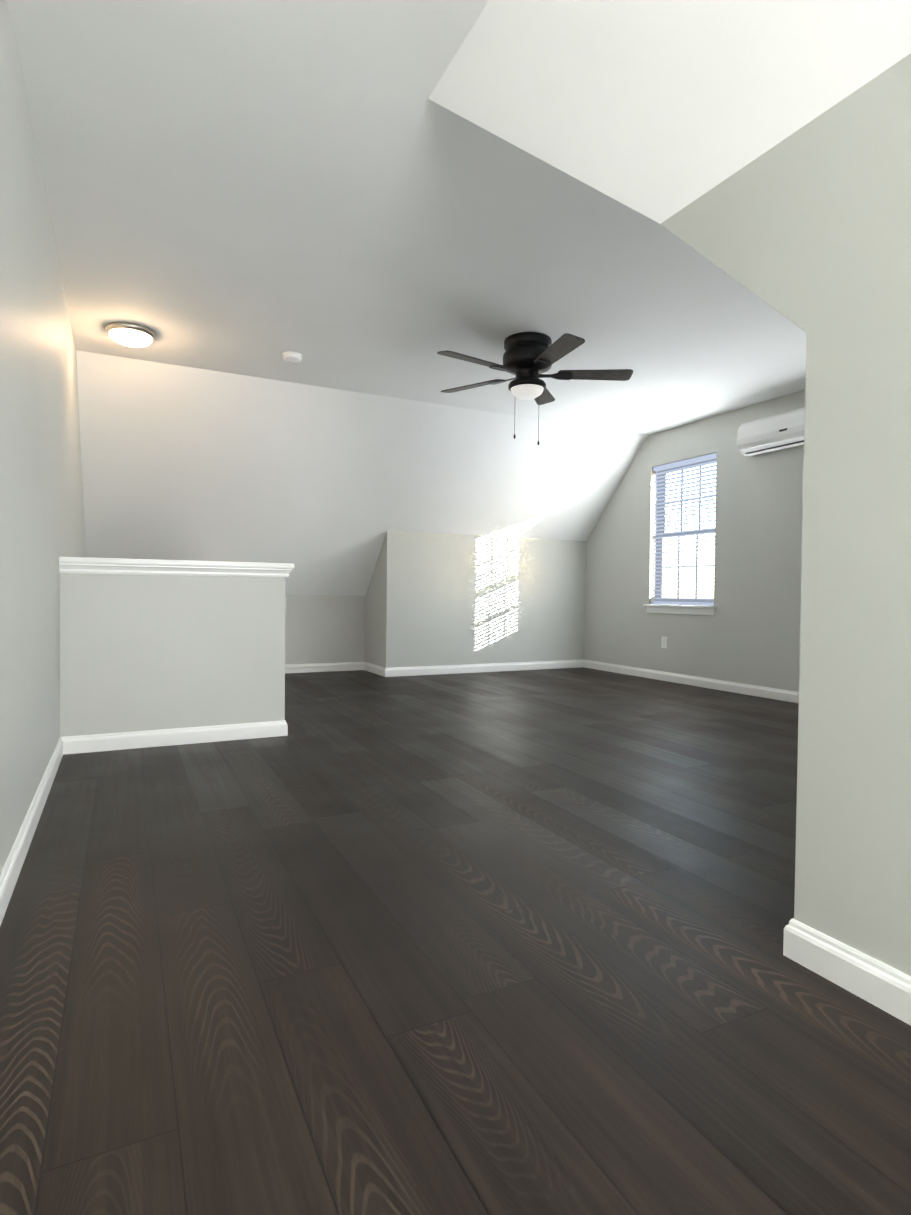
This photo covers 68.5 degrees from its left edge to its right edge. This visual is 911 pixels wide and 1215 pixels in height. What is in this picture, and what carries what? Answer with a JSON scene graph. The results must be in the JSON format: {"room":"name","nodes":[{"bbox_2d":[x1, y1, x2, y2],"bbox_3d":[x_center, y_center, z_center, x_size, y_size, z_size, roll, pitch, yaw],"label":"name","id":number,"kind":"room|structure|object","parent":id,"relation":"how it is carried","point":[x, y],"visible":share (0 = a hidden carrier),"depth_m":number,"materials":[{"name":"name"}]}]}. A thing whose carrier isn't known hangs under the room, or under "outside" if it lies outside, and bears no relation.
{"room":"empty attic room","nodes":[
{"label":"empty attic room","id":0,"kind":"room"},
{"bbox_2d":[0,0,85,874],"bbox_3d":[-1.363,-0.472,1.921,0.160,2.642,9.593,0,1,-26],"label":"wall","id":1,"kind":"structure","parent":0,"point":[42,527],"depth_m":2.26,"materials":[{"name":"beige paint"}]},
{"bbox_2d":[0,736,67,925],"bbox_3d":[-0.635,0.770,0.648,0.015,0.088,6.120,0,1,-26],"label":"baseboard","id":2,"kind":"structure","parent":1,"relation":"attached to","point":[10,873],"depth_m":2.15,"materials":[{"name":"white wood"}]},
{"bbox_2d":[285,595,365,664],"bbox_3d":[-1.097,0.270,7.238,5.534,0.878,0.160,0,1,-26],"label":"wall","id":3,"kind":"structure","parent":0,"point":[324,628],"depth_m":7.01,"materials":[{"name":"beige paint"}]},
{"bbox_2d":[285,662,363,672],"bbox_3d":[-1.636,0.628,6.884,1.480,0.088,0.015,0,1,-26],"label":"baseboard","id":4,"kind":"structure","parent":3,"relation":"attached to","point":[344,666],"depth_m":7.01,"materials":[{"name":"white wood"}]},
{"bbox_2d":[76,350,647,595],"bbox_3d":[-0.717,-1.015,6.471,5.494,1.809,1.809,0,1,-26],"label":"ceiling","id":5,"kind":"structure","parent":0,"point":[323,489],"depth_m":5.88,"materials":[{"name":"white paint"}]},
{"bbox_2d":[7,0,806,434],"bbox_3d":[1.408,-1.710,2.322,5.414,0.120,7.910,0,1,-26],"label":"ceiling","id":6,"kind":"structure","parent":0,"point":[331,194],"depth_m":2.98,"materials":[{"name":"white paint"}]},
{"bbox_2d":[105,322,155,346],"bbox_3d":[-2.026,-1.683,4.181,0.290,0.085,0.290,0,1,-26],"label":"flush ceiling light","id":7,"kind":"object","parent":6,"relation":"attached to","point":[129,334],"visible":1,"depth_m":4.10,"materials":[{"name":"white glass"}]},
{"bbox_2d":[282,352,301,362],"bbox_3d":[-1.117,-1.702,4.575,0.136,0.045,0.136,0,1,-26],"label":"smoke detector","id":8,"kind":"object","parent":6,"relation":"attached to","point":[292,357],"visible":1,"depth_m":4.54,"materials":[{"name":"white plastic"}]},
{"bbox_2d":[437,332,632,444],"bbox_3d":[0.447,-1.369,4.248,1.275,0.664,1.274,0,1,-26],"label":"ceiling fan","id":9,"kind":"object","parent":6,"relation":"hanging from","point":[529,358],"visible":1,"depth_m":4.18,"materials":[{"name":"black metal"}]},
{"bbox_2d":[0,667,910,1214],"bbox_3d":[0.954,0.839,3.101,5.640,0.120,9.700,0,1,-26],"label":"floor","id":10,"kind":"structure","parent":0,"point":[458,943],"depth_m":1.45,"materials":[{"name":"brown wood"}]},
{"bbox_2d":[60,573,263,736],"bbox_3d":[-1.579,0.261,3.650,0.990,0.960,0.120,0,1,-26],"label":"wall","id":11,"kind":"structure","parent":10,"relation":"on","point":[146,652],"depth_m":3.58,"materials":[{"name":"beige paint"}]},
{"bbox_2d":[59,557,258,576],"bbox_3d":[-1.587,-0.215,3.633,0.960,0.082,0.204,0,1,-26],"label":"trim","id":12,"kind":"structure","parent":11,"relation":"on","point":[84,565],"depth_m":3.54,"materials":[{"name":"white wood"}]},
{"bbox_2d":[68,720,287,753],"bbox_3d":[-1.486,0.698,3.632,1.080,0.088,0.015,0,1,-26],"label":"baseboard","id":13,"kind":"structure","parent":11,"relation":"attached to","point":[202,734],"depth_m":3.61,"materials":[{"name":"white wood"}]},
{"bbox_2d":[264,577,284,721],"bbox_3d":[-1.702,0.227,5.184,0.120,0.960,2.980,0,1,-26],"label":"wall","id":14,"kind":"structure","parent":10,"relation":"on","point":[274,587],"depth_m":3.85,"materials":[{"name":"beige paint"}]},
{"bbox_2d":[259,562,293,577],"bbox_3d":[-1.689,-0.248,5.155,0.204,0.082,3.022,0,1,-26],"label":"trim","id":15,"kind":"structure","parent":14,"relation":"on","point":[282,570],"depth_m":3.81,"materials":[{"name":"white wood"}]},
{"bbox_2d":[365,530,585,667],"bbox_3d":[0.271,-0.046,7.484,2.470,1.450,0.700,0,1,-26],"label":"wall bump-out","id":16,"kind":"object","parent":10,"relation":"on","point":[437,599],"visible":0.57,"depth_m":7.07,"materials":[{"name":"beige paint"}]},
{"bbox_2d":[364,662,383,675],"bbox_3d":[-0.831,0.636,6.911,0.015,0.088,0.600,0,1,-26],"label":"baseboard","id":17,"kind":"structure","parent":16,"relation":"attached to","point":[373,668],"depth_m":6.92,"materials":[{"name":"white wood"}]},
{"bbox_2d":[384,660,583,676],"bbox_3d":[0.380,0.643,7.158,2.405,0.088,0.015,0,1,-26],"label":"baseboard","id":18,"kind":"structure","parent":16,"relation":"attached to","point":[516,666],"depth_m":7.09,"materials":[{"name":"white wood"}]},
{"bbox_2d":[428,0,910,223],"bbox_3d":[1.117,-1.384,0.418,0.588,0.622,4.255,0,1,-26],"label":"ceiling slope","id":19,"kind":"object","parent":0,"point":[659,111],"visible":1,"depth_m":1.70,"materials":[{"name":"white paint"}]},
{"bbox_2d":[584,390,804,691],"bbox_3d":[2.623,-0.631,5.587,0.160,2.750,6.660,0,1,-26],"label":"wall","id":20,"kind":"structure","parent":0,"point":[748,633],"depth_m":5.93,"materials":[{"name":"beige paint"}]},
{"bbox_2d":[661,636,666,647],"bbox_3d":[2.045,0.342,6.566,0.007,0.115,0.070,0,1,-26],"label":"outlet","id":21,"kind":"object","parent":20,"relation":"attached to","point":[663,642],"visible":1,"depth_m":6.57,"materials":[{"name":"white plastic"}]},
{"bbox_2d":[643,459,716,615],"bbox_3d":[2.184,-0.671,6.393,0.181,1.465,0.894,0,1,-26],"label":"window","id":22,"kind":"structure","parent":20,"relation":"in","point":[660,577],"depth_m":6.51,"materials":[{"name":"plastic"}]},
{"bbox_2d":[651,453,715,604],"bbox_3d":[2.173,-0.714,6.386,0.047,1.374,0.812,0,1,-26],"label":"window blinds","id":23,"kind":"object","parent":22,"relation":"attached to","point":[685,462],"visible":0.83,"depth_m":6.37,"materials":[{"name":"white plastic"}]},
{"bbox_2d":[584,660,798,702],"bbox_3d":[2.631,0.705,5.375,0.015,0.088,5.210,0,1,-26],"label":"baseboard","id":24,"kind":"structure","parent":20,"relation":"attached to","point":[753,690],"depth_m":6.13,"materials":[{"name":"white wood"}]},
{"bbox_2d":[737,407,804,455],"bbox_3d":[2.613,-1.384,5.196,0.206,0.279,0.885,0,1,-26],"label":"air conditioner","id":25,"kind":"object","parent":20,"relation":"attached to","point":[784,430],"visible":0.65,"depth_m":5.26,"materials":[{"name":"white plastic"}]},
{"bbox_2d":[661,53,910,975],"bbox_3d":[1.461,-0.112,0.322,0.120,1.910,3.715,0,1,-26],"label":"wall","id":26,"kind":"structure","parent":0,"point":[806,228],"depth_m":1.43,"materials":[{"name":"beige paint"}]},
{"bbox_2d":[783,919,791,959],"bbox_3d":[2.266,0.766,2.295,3.345,0.088,0.015,0,1,-26],"label":"baseboard","id":27,"kind":"structure","parent":26,"relation":"attached to","point":[787,942],"depth_m":1.55,"materials":[{"name":"white wood"}]},
{"bbox_2d":[792,918,910,1025],"bbox_3d":[1.504,0.805,0.085,0.015,0.088,3.210,0,1,-26],"label":"baseboard","id":28,"kind":"structure","parent":26,"relation":"attached to","point":[868,978],"depth_m":1.41,"materials":[{"name":"white wood"}]}
]}

